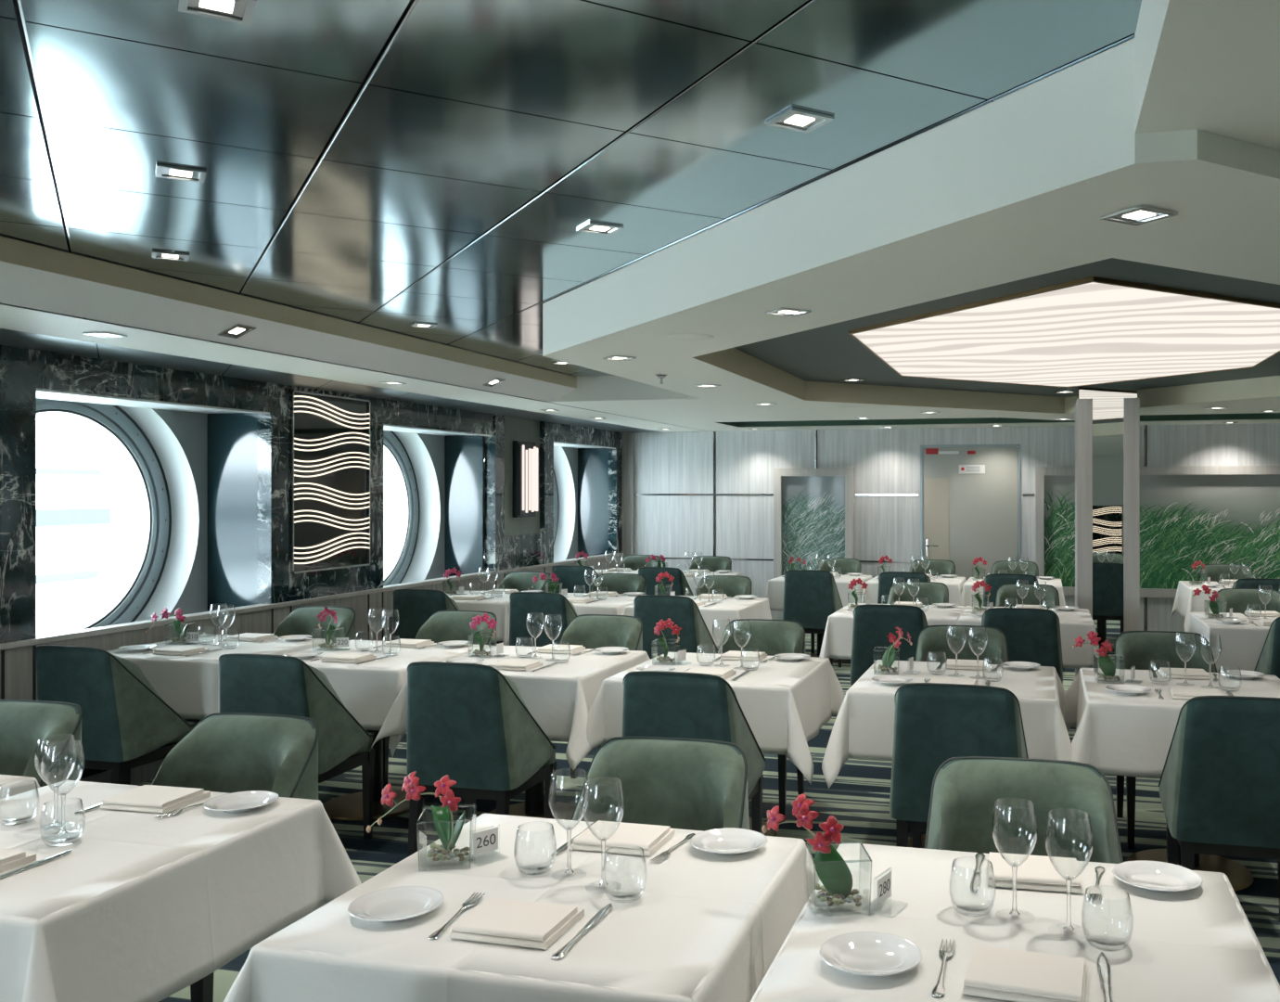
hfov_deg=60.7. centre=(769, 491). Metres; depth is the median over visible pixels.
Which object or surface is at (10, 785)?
tablecloth
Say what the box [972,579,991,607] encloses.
orchid spray
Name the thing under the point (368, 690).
tablecloth
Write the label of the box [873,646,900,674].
glass vase
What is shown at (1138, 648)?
dining chair
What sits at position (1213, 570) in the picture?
dining chair
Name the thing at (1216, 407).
recessed light
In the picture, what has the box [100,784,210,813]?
folded napkin
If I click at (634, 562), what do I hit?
dining chair
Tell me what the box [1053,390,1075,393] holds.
recessed light
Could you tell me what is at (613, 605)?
tablecloth
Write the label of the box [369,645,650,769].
tablecloth
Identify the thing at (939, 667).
knife
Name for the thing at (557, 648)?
folded napkin
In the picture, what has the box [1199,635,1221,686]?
wine glass
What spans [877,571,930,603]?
dining chair
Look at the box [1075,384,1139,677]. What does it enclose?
column
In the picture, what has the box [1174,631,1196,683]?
wine glass
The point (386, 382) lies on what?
recessed light
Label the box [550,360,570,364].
recessed light
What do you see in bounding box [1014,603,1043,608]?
folded napkin
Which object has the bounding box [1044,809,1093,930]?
wine glass
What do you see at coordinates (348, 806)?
dining table
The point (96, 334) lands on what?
recessed light
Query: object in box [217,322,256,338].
recessed light
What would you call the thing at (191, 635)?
stand
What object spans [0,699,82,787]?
dining chair
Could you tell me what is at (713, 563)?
dining chair
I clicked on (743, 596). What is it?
bread plate
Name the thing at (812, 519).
print
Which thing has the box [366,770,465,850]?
orchid spray
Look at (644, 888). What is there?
water tumbler
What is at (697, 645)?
water tumbler
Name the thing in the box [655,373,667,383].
sprinkler
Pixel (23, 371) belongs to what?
wall
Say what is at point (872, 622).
dining chair
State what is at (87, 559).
quay
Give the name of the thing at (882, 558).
orchid spray
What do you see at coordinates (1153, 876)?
bread plate
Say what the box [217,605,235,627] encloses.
bowl
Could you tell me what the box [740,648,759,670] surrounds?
water tumbler
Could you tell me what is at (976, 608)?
glass vase
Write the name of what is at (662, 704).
dining chair
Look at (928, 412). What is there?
recessed light
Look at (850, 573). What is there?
bread plate
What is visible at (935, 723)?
dining chair
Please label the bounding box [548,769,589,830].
bowl
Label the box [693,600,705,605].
folded napkin
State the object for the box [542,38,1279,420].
ceiling
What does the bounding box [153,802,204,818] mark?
fork
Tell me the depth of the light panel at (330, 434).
7.24 m
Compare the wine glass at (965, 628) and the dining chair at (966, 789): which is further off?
the wine glass at (965, 628)
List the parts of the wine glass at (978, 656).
stem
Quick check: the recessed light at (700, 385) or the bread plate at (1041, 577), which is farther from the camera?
the bread plate at (1041, 577)
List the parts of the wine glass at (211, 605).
stem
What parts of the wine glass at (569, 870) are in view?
stem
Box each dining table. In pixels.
[322,729,424,819]
[486,780,575,819]
[748,816,777,836]
[807,633,845,662]
[908,833,925,848]
[1126,842,1254,891]
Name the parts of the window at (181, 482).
frame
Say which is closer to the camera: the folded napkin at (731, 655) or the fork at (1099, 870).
the fork at (1099, 870)
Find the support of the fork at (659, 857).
on the tablecloth at (704, 926)
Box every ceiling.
[0,0,1141,388]
[0,0,1279,431]
[0,304,705,432]
[15,0,604,412]
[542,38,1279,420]
[733,257,1279,396]
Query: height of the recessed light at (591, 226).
0.006 m
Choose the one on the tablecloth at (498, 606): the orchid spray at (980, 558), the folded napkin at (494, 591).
the folded napkin at (494, 591)
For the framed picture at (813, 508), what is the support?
attached to the wall at (883, 460)
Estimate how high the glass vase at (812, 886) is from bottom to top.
0.106 m
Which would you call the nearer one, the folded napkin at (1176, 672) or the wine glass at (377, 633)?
the folded napkin at (1176, 672)
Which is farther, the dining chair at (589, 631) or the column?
the column
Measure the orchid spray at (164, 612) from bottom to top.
0.170 m
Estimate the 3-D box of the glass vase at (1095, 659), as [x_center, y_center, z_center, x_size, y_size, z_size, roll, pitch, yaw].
[1.424,0.745,4.541,0.112,0.106,0.112,0,0,9]
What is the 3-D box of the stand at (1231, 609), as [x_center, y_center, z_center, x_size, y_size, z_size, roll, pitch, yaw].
[2.901,0.766,6.797,0.064,0.066,0.072,0,0,37]
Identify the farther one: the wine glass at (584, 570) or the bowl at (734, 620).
the wine glass at (584, 570)
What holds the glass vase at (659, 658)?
on the tablecloth at (785, 704)
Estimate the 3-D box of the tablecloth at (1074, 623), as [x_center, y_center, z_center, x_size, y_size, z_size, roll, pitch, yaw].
[1.671,0.991,7.046,0.950,0.382,0.957,0,0,14]
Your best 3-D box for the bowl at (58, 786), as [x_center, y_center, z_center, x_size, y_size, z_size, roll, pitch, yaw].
[-1.698,0.645,2.573,0.086,0.120,0.086,0,0,14]
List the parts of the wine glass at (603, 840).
stem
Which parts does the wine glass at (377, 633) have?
stem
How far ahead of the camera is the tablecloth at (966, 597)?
9.29 m
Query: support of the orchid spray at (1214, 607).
on the glass vase at (1210, 615)
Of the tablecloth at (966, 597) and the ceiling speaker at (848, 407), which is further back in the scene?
the tablecloth at (966, 597)
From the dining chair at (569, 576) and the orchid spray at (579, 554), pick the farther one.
the orchid spray at (579, 554)
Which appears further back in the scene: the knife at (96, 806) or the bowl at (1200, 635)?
the bowl at (1200, 635)
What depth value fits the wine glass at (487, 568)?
8.21 m
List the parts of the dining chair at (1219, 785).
leg, leg, backrest, seat frame, leg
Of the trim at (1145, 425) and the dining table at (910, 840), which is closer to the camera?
the dining table at (910, 840)
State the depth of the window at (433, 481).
9.46 m
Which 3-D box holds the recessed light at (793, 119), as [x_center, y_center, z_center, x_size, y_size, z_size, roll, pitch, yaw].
[0.068,-0.852,2.488,0.116,0.006,0.116,0,0,-31]
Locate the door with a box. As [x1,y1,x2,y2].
[920,444,1020,580]
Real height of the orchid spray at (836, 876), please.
0.200 m
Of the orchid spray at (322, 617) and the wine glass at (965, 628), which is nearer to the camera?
the wine glass at (965, 628)
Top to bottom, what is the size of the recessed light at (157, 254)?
0.006 m
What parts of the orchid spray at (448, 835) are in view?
flower, flower, stem, flower, flower, flower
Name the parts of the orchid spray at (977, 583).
flower, flower, flower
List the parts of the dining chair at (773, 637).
backrest, leg, leg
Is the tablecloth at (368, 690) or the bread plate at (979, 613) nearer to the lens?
the tablecloth at (368, 690)
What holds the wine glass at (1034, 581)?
on the tablecloth at (1074, 623)
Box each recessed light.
[82,332,127,337]
[151,250,189,261]
[155,163,206,182]
[177,0,256,25]
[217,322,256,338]
[378,381,406,383]
[409,322,437,328]
[482,377,505,386]
[539,409,559,410]
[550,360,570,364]
[576,221,623,235]
[602,355,636,360]
[693,384,720,387]
[754,402,777,405]
[765,107,834,133]
[765,307,811,316]
[842,378,866,381]
[919,410,940,413]
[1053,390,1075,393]
[1100,204,1177,225]
[1203,406,1228,409]
[1260,409,1278,411]
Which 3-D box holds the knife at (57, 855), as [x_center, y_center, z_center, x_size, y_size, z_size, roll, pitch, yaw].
[-1.577,0.795,2.276,0.021,0.004,0.246,0,0,14]
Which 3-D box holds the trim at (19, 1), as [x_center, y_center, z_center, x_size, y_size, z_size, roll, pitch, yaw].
[-1.671,-0.857,1.331,16.641,0.001,16.641,0,0,14]
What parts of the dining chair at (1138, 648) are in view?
leg, leg, backrest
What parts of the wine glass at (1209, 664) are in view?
stem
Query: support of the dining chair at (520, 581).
on the floor
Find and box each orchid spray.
[145,606,188,638]
[316,607,337,644]
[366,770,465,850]
[443,566,461,590]
[469,613,497,651]
[527,572,558,592]
[575,550,588,565]
[641,553,665,567]
[653,618,681,657]
[655,571,674,595]
[761,793,852,897]
[787,556,807,570]
[848,577,868,604]
[878,554,892,572]
[882,626,912,667]
[972,556,987,576]
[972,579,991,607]
[1073,630,1115,676]
[1191,560,1204,581]
[1192,584,1219,614]
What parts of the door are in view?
red plate, handle, inset panel, white plate, red plate, notice plate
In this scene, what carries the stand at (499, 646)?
on the tablecloth at (560, 697)
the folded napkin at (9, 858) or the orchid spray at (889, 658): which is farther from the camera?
the orchid spray at (889, 658)
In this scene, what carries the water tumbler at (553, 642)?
on the tablecloth at (560, 697)
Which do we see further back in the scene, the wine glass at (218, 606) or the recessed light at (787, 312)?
the wine glass at (218, 606)
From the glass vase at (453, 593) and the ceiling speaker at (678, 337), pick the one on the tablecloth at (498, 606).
the glass vase at (453, 593)
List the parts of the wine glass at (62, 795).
stem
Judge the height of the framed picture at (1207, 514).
1.320 m
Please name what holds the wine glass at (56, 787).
on the tablecloth at (143, 906)
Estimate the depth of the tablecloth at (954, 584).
9.50 m
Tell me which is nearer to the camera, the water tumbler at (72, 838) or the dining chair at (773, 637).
the water tumbler at (72, 838)
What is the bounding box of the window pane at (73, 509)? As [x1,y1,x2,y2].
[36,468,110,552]
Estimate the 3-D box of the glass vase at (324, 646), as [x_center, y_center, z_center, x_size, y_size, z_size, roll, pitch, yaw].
[-2.231,0.745,5.462,0.112,0.106,0.112,0,0,4]
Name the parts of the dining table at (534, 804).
plate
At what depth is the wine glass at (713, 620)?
4.95 m
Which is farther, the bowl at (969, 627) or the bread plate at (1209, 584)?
the bread plate at (1209, 584)
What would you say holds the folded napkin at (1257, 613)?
on the tablecloth at (1242, 643)
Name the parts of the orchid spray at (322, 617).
flower, stem, flower, flower, flower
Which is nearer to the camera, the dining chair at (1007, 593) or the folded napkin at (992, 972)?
the folded napkin at (992, 972)
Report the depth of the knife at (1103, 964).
1.77 m
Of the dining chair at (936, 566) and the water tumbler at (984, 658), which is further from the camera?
the dining chair at (936, 566)
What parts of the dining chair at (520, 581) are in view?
backrest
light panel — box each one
[290,389,370,573]
[848,276,1279,387]
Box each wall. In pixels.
[0,345,622,784]
[484,435,486,571]
[504,415,539,535]
[608,412,1279,631]
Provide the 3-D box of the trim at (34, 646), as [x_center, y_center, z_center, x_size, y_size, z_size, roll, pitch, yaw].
[-3.324,1.140,5.815,0.004,0.820,9.876,0,0,14]
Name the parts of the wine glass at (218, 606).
stem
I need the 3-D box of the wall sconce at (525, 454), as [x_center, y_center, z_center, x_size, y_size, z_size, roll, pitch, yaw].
[-2.243,-0.110,10.049,0.132,0.700,0.360,0,0,14]
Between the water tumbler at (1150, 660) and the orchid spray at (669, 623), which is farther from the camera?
the orchid spray at (669, 623)
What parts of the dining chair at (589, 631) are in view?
leg, backrest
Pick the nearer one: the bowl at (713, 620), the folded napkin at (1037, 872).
the folded napkin at (1037, 872)
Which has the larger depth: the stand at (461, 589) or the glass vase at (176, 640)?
the stand at (461, 589)
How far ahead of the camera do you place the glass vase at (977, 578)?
9.73 m
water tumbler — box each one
[0,780,38,825]
[39,798,85,846]
[197,626,216,644]
[220,628,240,649]
[355,631,373,651]
[382,636,400,656]
[513,821,556,875]
[515,636,534,657]
[551,641,570,663]
[601,846,646,903]
[696,644,715,665]
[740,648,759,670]
[926,653,947,674]
[949,857,996,917]
[982,657,1003,681]
[1081,886,1133,951]
[1149,660,1171,684]
[1217,665,1241,691]
[1246,602,1261,619]
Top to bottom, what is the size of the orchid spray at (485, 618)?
0.192 m
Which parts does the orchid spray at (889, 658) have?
flower, flower, stem, flower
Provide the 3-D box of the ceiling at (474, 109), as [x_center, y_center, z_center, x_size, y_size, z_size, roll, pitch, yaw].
[-1.615,-0.871,1.826,7.251,0.030,14.010,0,0,14]
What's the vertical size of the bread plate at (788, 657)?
0.019 m
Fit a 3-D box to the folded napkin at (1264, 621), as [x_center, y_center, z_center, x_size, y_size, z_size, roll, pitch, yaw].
[3.043,0.786,6.470,0.184,0.024,0.164,0,0,18]
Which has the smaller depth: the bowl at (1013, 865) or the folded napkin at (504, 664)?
the bowl at (1013, 865)
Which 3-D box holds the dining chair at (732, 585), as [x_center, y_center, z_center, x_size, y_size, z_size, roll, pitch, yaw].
[-0.394,1.107,8.285,0.495,0.886,0.517,0,0,12]
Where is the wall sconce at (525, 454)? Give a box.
[512,440,537,517]
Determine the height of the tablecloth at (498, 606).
0.382 m
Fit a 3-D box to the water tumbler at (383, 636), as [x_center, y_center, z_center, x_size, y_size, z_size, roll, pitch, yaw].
[-1.839,0.751,5.255,0.087,0.094,0.087,0,0,14]
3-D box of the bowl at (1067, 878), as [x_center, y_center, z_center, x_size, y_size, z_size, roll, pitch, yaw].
[0.542,0.645,1.961,0.086,0.120,0.086,0,0,14]
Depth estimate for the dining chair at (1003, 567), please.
10.27 m
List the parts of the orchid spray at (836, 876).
flower, stem, flower, flower, flower, flower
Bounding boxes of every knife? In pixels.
[0,849,71,878]
[74,802,102,814]
[183,648,222,656]
[355,655,388,664]
[529,662,557,671]
[550,821,595,857]
[551,902,612,959]
[730,669,749,680]
[935,661,944,670]
[969,852,985,895]
[1097,951,1112,1001]
[1151,668,1158,678]
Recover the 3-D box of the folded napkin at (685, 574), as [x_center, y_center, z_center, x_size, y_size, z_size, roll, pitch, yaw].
[-0.819,0.786,10.150,0.184,0.024,0.164,0,0,14]
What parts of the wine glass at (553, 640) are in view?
stem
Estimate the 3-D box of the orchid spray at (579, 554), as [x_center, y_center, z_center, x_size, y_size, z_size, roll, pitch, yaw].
[-1.857,0.683,10.670,0.137,0.192,0.040,0,0,14]
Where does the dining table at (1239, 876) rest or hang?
on the floor
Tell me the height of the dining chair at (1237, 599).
0.886 m
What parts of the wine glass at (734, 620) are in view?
stem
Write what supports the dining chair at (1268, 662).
on the floor
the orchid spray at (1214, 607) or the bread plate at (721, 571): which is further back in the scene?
the bread plate at (721, 571)
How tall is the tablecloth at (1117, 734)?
0.358 m
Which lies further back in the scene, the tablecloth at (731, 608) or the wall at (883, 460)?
the wall at (883, 460)
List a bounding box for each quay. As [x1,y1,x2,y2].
[36,548,107,583]
[36,569,100,583]
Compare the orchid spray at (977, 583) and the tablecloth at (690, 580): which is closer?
the orchid spray at (977, 583)
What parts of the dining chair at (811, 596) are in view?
backrest, seat frame, leg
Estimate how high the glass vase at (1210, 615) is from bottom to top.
0.106 m
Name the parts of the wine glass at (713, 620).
stem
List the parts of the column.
corner post, corner post, corner post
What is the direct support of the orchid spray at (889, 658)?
on the glass vase at (879, 666)
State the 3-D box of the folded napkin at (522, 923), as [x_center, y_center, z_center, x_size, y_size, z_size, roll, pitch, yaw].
[-0.460,0.786,1.980,0.184,0.024,0.164,0,0,15]
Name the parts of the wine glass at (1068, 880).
stem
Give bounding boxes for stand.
[185,630,201,644]
[333,636,351,651]
[457,585,465,594]
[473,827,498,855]
[492,641,510,657]
[561,588,568,597]
[673,648,690,665]
[865,598,870,604]
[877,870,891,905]
[908,656,913,670]
[1130,665,1135,679]
[1226,607,1237,618]
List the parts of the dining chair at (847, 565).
leg, backrest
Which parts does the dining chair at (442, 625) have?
leg, backrest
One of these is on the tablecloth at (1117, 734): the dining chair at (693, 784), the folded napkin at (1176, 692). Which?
the folded napkin at (1176, 692)
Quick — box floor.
[134,632,1279,1001]
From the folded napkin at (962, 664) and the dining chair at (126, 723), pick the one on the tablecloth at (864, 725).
the folded napkin at (962, 664)
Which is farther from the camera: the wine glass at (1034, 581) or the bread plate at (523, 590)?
the bread plate at (523, 590)
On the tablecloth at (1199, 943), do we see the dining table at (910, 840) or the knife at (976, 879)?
the knife at (976, 879)
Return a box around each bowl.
[34,734,76,787]
[40,739,85,794]
[209,604,228,626]
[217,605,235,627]
[381,609,399,633]
[525,614,544,638]
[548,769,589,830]
[581,779,625,841]
[712,619,730,644]
[732,620,751,646]
[946,627,966,652]
[967,627,987,654]
[991,798,1037,867]
[1044,809,1093,880]
[1174,631,1196,661]
[1199,635,1221,664]
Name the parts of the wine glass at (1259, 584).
stem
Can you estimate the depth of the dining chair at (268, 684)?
4.44 m
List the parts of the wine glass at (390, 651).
stem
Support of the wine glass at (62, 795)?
on the tablecloth at (143, 906)
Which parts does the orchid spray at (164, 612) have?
flower, stem, flower, flower, flower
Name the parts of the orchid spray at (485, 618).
flower, flower, flower, flower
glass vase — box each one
[165,621,194,644]
[311,627,344,651]
[416,804,476,870]
[443,579,458,595]
[467,632,495,655]
[651,639,679,662]
[784,564,797,573]
[805,841,871,917]
[847,591,864,608]
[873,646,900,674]
[971,594,988,612]
[972,567,985,579]
[1093,653,1125,683]
[1189,571,1204,584]
[1203,600,1227,618]
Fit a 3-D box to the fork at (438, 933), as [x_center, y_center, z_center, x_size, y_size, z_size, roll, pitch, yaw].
[-0.587,0.794,2.029,0.026,0.006,0.210,0,0,8]
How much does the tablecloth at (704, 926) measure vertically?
0.358 m
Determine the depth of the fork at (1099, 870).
2.16 m
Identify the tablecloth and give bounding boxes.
[0,774,40,799]
[0,780,361,1001]
[107,634,332,718]
[223,813,819,1001]
[283,640,489,757]
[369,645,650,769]
[448,589,510,645]
[502,592,643,645]
[569,652,844,784]
[594,569,638,574]
[623,595,771,648]
[682,571,742,595]
[750,842,1279,1001]
[765,574,872,611]
[819,602,965,659]
[821,659,1072,788]
[860,576,966,605]
[957,605,1100,668]
[960,576,1065,606]
[1064,667,1279,777]
[1170,580,1231,631]
[1186,611,1278,672]
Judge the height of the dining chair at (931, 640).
0.886 m
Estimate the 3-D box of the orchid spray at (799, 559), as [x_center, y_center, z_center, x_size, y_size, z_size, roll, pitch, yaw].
[0.273,0.695,10.132,0.232,0.169,0.078,0,0,34]
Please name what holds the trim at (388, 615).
attached to the wall at (23, 371)
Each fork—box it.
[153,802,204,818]
[427,892,485,939]
[649,832,695,861]
[931,938,955,997]
[1088,865,1104,900]
[1154,688,1164,698]
[1212,673,1219,680]
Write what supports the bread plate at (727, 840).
on the tablecloth at (704, 926)
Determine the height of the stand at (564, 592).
0.066 m
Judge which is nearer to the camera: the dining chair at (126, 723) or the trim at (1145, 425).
the dining chair at (126, 723)
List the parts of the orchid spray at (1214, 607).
flower, flower, flower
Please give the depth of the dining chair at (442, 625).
5.97 m
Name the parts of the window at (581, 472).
frame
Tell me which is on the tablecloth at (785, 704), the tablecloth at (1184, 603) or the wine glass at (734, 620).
the wine glass at (734, 620)
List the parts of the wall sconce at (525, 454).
glass rod, glass rod, glass rod, glass rod, glass rod, glass rod, glass rod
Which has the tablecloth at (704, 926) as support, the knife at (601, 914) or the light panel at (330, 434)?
the knife at (601, 914)
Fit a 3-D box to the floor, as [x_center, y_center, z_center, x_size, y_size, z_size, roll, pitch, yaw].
[-0.154,1.550,3.493,14.000,0.001,16.700,0,0,14]
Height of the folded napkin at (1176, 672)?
0.024 m
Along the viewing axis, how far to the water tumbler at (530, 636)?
5.20 m
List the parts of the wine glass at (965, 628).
stem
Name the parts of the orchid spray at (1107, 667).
flower, flower, flower, flower, flower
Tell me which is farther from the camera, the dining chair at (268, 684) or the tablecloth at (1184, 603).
the tablecloth at (1184, 603)
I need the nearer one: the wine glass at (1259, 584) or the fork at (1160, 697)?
the fork at (1160, 697)
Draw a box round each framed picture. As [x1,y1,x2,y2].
[773,467,854,577]
[1035,465,1279,598]
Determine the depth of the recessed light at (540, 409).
8.91 m
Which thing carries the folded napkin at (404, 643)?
on the tablecloth at (368, 690)
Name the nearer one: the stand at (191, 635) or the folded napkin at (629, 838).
the folded napkin at (629, 838)
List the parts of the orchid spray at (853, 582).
flower, flower, flower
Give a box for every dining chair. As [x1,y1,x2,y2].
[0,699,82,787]
[35,645,197,784]
[151,712,319,1001]
[218,652,374,839]
[273,605,355,643]
[383,610,496,788]
[392,588,459,639]
[406,661,556,857]
[496,571,551,643]
[509,591,577,646]
[551,564,599,593]
[559,614,642,778]
[570,736,749,831]
[590,573,646,594]
[619,554,661,570]
[621,670,766,832]
[633,594,717,659]
[638,566,693,595]
[689,555,731,572]
[694,575,752,597]
[716,618,805,820]
[782,569,843,666]
[810,558,861,652]
[850,603,927,685]
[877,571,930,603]
[886,581,948,604]
[889,682,1028,847]
[909,559,955,575]
[914,624,1008,664]
[924,755,1123,863]
[981,607,1062,683]
[982,573,1038,606]
[990,560,1038,577]
[994,583,1059,608]
[1113,630,1216,847]
[1158,695,1279,919]
[1200,563,1253,581]
[1216,588,1279,613]
[1232,577,1279,592]
[1254,616,1279,678]
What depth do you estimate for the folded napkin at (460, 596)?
7.96 m
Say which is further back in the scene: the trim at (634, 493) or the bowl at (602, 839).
the trim at (634, 493)
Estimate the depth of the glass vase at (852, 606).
7.36 m
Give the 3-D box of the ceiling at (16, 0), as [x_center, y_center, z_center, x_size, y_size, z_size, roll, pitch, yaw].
[-0.154,-0.896,3.493,14.000,0.001,16.700,0,0,14]
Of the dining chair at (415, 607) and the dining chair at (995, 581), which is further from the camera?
the dining chair at (995, 581)
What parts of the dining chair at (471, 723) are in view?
leg, leg, backrest, seat frame, leg, seat, leg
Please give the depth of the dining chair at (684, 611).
6.91 m
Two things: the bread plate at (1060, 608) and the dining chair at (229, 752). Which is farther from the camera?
the bread plate at (1060, 608)
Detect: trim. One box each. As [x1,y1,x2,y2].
[0,235,576,388]
[0,328,662,432]
[0,552,623,650]
[0,565,553,700]
[17,0,1135,374]
[36,388,615,448]
[80,616,392,778]
[384,613,392,640]
[622,432,634,559]
[634,493,1034,563]
[692,347,1279,413]
[713,424,1145,630]
[714,424,1147,630]
[718,412,1279,426]
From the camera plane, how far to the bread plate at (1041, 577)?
9.83 m
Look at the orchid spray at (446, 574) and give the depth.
8.34 m
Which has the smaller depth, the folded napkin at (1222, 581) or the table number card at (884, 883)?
the table number card at (884, 883)
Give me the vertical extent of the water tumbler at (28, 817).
0.094 m
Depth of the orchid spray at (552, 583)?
8.13 m
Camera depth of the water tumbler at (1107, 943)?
1.89 m
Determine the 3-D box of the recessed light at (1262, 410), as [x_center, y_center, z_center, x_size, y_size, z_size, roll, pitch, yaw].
[4.160,-0.668,9.008,0.116,0.006,0.116,0,0,14]
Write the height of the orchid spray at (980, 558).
0.191 m
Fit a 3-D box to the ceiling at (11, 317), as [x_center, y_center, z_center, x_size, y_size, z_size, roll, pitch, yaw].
[-2.974,-0.672,4.149,0.530,0.001,16.600,0,0,14]
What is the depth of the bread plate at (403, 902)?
2.07 m
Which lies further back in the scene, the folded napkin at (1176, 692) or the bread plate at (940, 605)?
the bread plate at (940, 605)
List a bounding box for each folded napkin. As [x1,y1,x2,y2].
[0,847,36,871]
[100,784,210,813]
[152,645,208,655]
[227,632,277,641]
[320,652,376,663]
[384,638,434,647]
[449,896,584,948]
[452,594,486,600]
[487,588,518,593]
[488,659,543,670]
[537,643,585,653]
[565,597,593,602]
[571,819,674,856]
[588,590,618,596]
[596,571,613,575]
[608,567,631,571]
[683,573,694,576]
[683,666,736,678]
[687,569,710,573]
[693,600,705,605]
[697,593,727,599]
[722,650,767,661]
[894,601,922,607]
[928,677,978,684]
[945,658,987,670]
[962,944,1087,1001]
[987,852,1083,893]
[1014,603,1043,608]
[1158,666,1209,679]
[1169,686,1223,699]
[1220,578,1237,583]
[1244,610,1279,616]
[1260,618,1274,626]
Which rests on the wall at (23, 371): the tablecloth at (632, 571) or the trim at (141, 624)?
the trim at (141, 624)
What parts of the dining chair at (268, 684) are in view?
backrest, seat frame, seat, leg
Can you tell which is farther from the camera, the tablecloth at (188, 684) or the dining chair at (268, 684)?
the tablecloth at (188, 684)
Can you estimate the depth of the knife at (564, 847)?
2.41 m
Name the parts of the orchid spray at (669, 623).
flower, flower, flower, flower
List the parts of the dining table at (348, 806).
plate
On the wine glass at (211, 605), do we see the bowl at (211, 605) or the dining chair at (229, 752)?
the bowl at (211, 605)
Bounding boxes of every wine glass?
[34,734,76,825]
[40,739,85,833]
[209,604,228,643]
[217,605,235,645]
[367,608,385,651]
[381,609,399,652]
[486,567,498,595]
[525,614,544,656]
[543,614,562,659]
[548,769,589,873]
[581,779,625,885]
[584,570,595,597]
[703,572,715,601]
[712,619,730,664]
[732,620,751,666]
[907,581,920,605]
[946,627,966,674]
[967,627,987,676]
[991,798,1037,915]
[1033,580,1047,608]
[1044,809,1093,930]
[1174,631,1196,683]
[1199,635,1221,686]
[1257,584,1272,618]
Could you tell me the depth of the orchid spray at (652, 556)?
10.46 m
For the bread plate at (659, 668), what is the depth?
4.80 m
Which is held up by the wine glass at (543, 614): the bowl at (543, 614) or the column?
the bowl at (543, 614)
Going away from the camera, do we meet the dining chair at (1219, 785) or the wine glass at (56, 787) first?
the wine glass at (56, 787)
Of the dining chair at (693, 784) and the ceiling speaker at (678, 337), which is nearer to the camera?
the dining chair at (693, 784)
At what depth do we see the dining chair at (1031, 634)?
6.14 m
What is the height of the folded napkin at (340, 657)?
0.024 m
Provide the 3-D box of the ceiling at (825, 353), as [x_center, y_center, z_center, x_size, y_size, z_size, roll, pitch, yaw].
[1.625,-0.750,5.732,3.480,0.001,5.930,0,0,14]
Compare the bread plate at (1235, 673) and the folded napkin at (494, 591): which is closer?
the bread plate at (1235, 673)
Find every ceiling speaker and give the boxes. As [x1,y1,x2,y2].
[666,333,714,341]
[840,406,865,409]
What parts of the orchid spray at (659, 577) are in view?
flower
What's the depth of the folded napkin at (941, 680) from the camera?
4.42 m
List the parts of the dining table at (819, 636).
plate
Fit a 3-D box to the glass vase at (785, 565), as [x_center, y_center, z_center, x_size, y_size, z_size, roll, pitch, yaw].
[0.201,0.745,10.163,0.112,0.106,0.112,0,0,6]
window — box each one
[36,391,257,635]
[383,425,484,586]
[484,442,609,561]
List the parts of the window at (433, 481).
frame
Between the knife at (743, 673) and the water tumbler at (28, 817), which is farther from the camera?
the knife at (743, 673)
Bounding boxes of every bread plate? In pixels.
[118,644,157,652]
[203,790,279,812]
[277,634,312,641]
[284,651,323,658]
[347,885,444,921]
[436,640,471,647]
[445,657,484,663]
[521,589,542,591]
[593,646,628,653]
[622,591,645,596]
[636,665,675,671]
[690,827,767,855]
[715,570,732,573]
[734,594,756,599]
[773,652,809,661]
[819,931,921,975]
[845,572,863,575]
[871,675,913,685]
[931,602,957,607]
[939,574,957,577]
[971,611,984,616]
[1001,661,1040,669]
[1036,576,1054,579]
[1052,605,1079,610]
[1105,684,1151,694]
[1112,859,1202,892]
[1198,583,1219,587]
[1216,617,1246,624]
[1221,669,1265,678]
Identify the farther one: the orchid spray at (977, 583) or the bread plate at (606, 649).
the orchid spray at (977, 583)
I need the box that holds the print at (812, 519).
[781,488,844,575]
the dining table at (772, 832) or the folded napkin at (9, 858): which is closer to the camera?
the folded napkin at (9, 858)
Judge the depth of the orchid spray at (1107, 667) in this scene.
4.53 m
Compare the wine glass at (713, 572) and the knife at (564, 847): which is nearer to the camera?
the knife at (564, 847)
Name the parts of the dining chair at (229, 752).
leg, backrest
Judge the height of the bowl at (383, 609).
0.120 m
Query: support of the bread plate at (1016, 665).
on the tablecloth at (864, 725)
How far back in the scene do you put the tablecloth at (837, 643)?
6.92 m

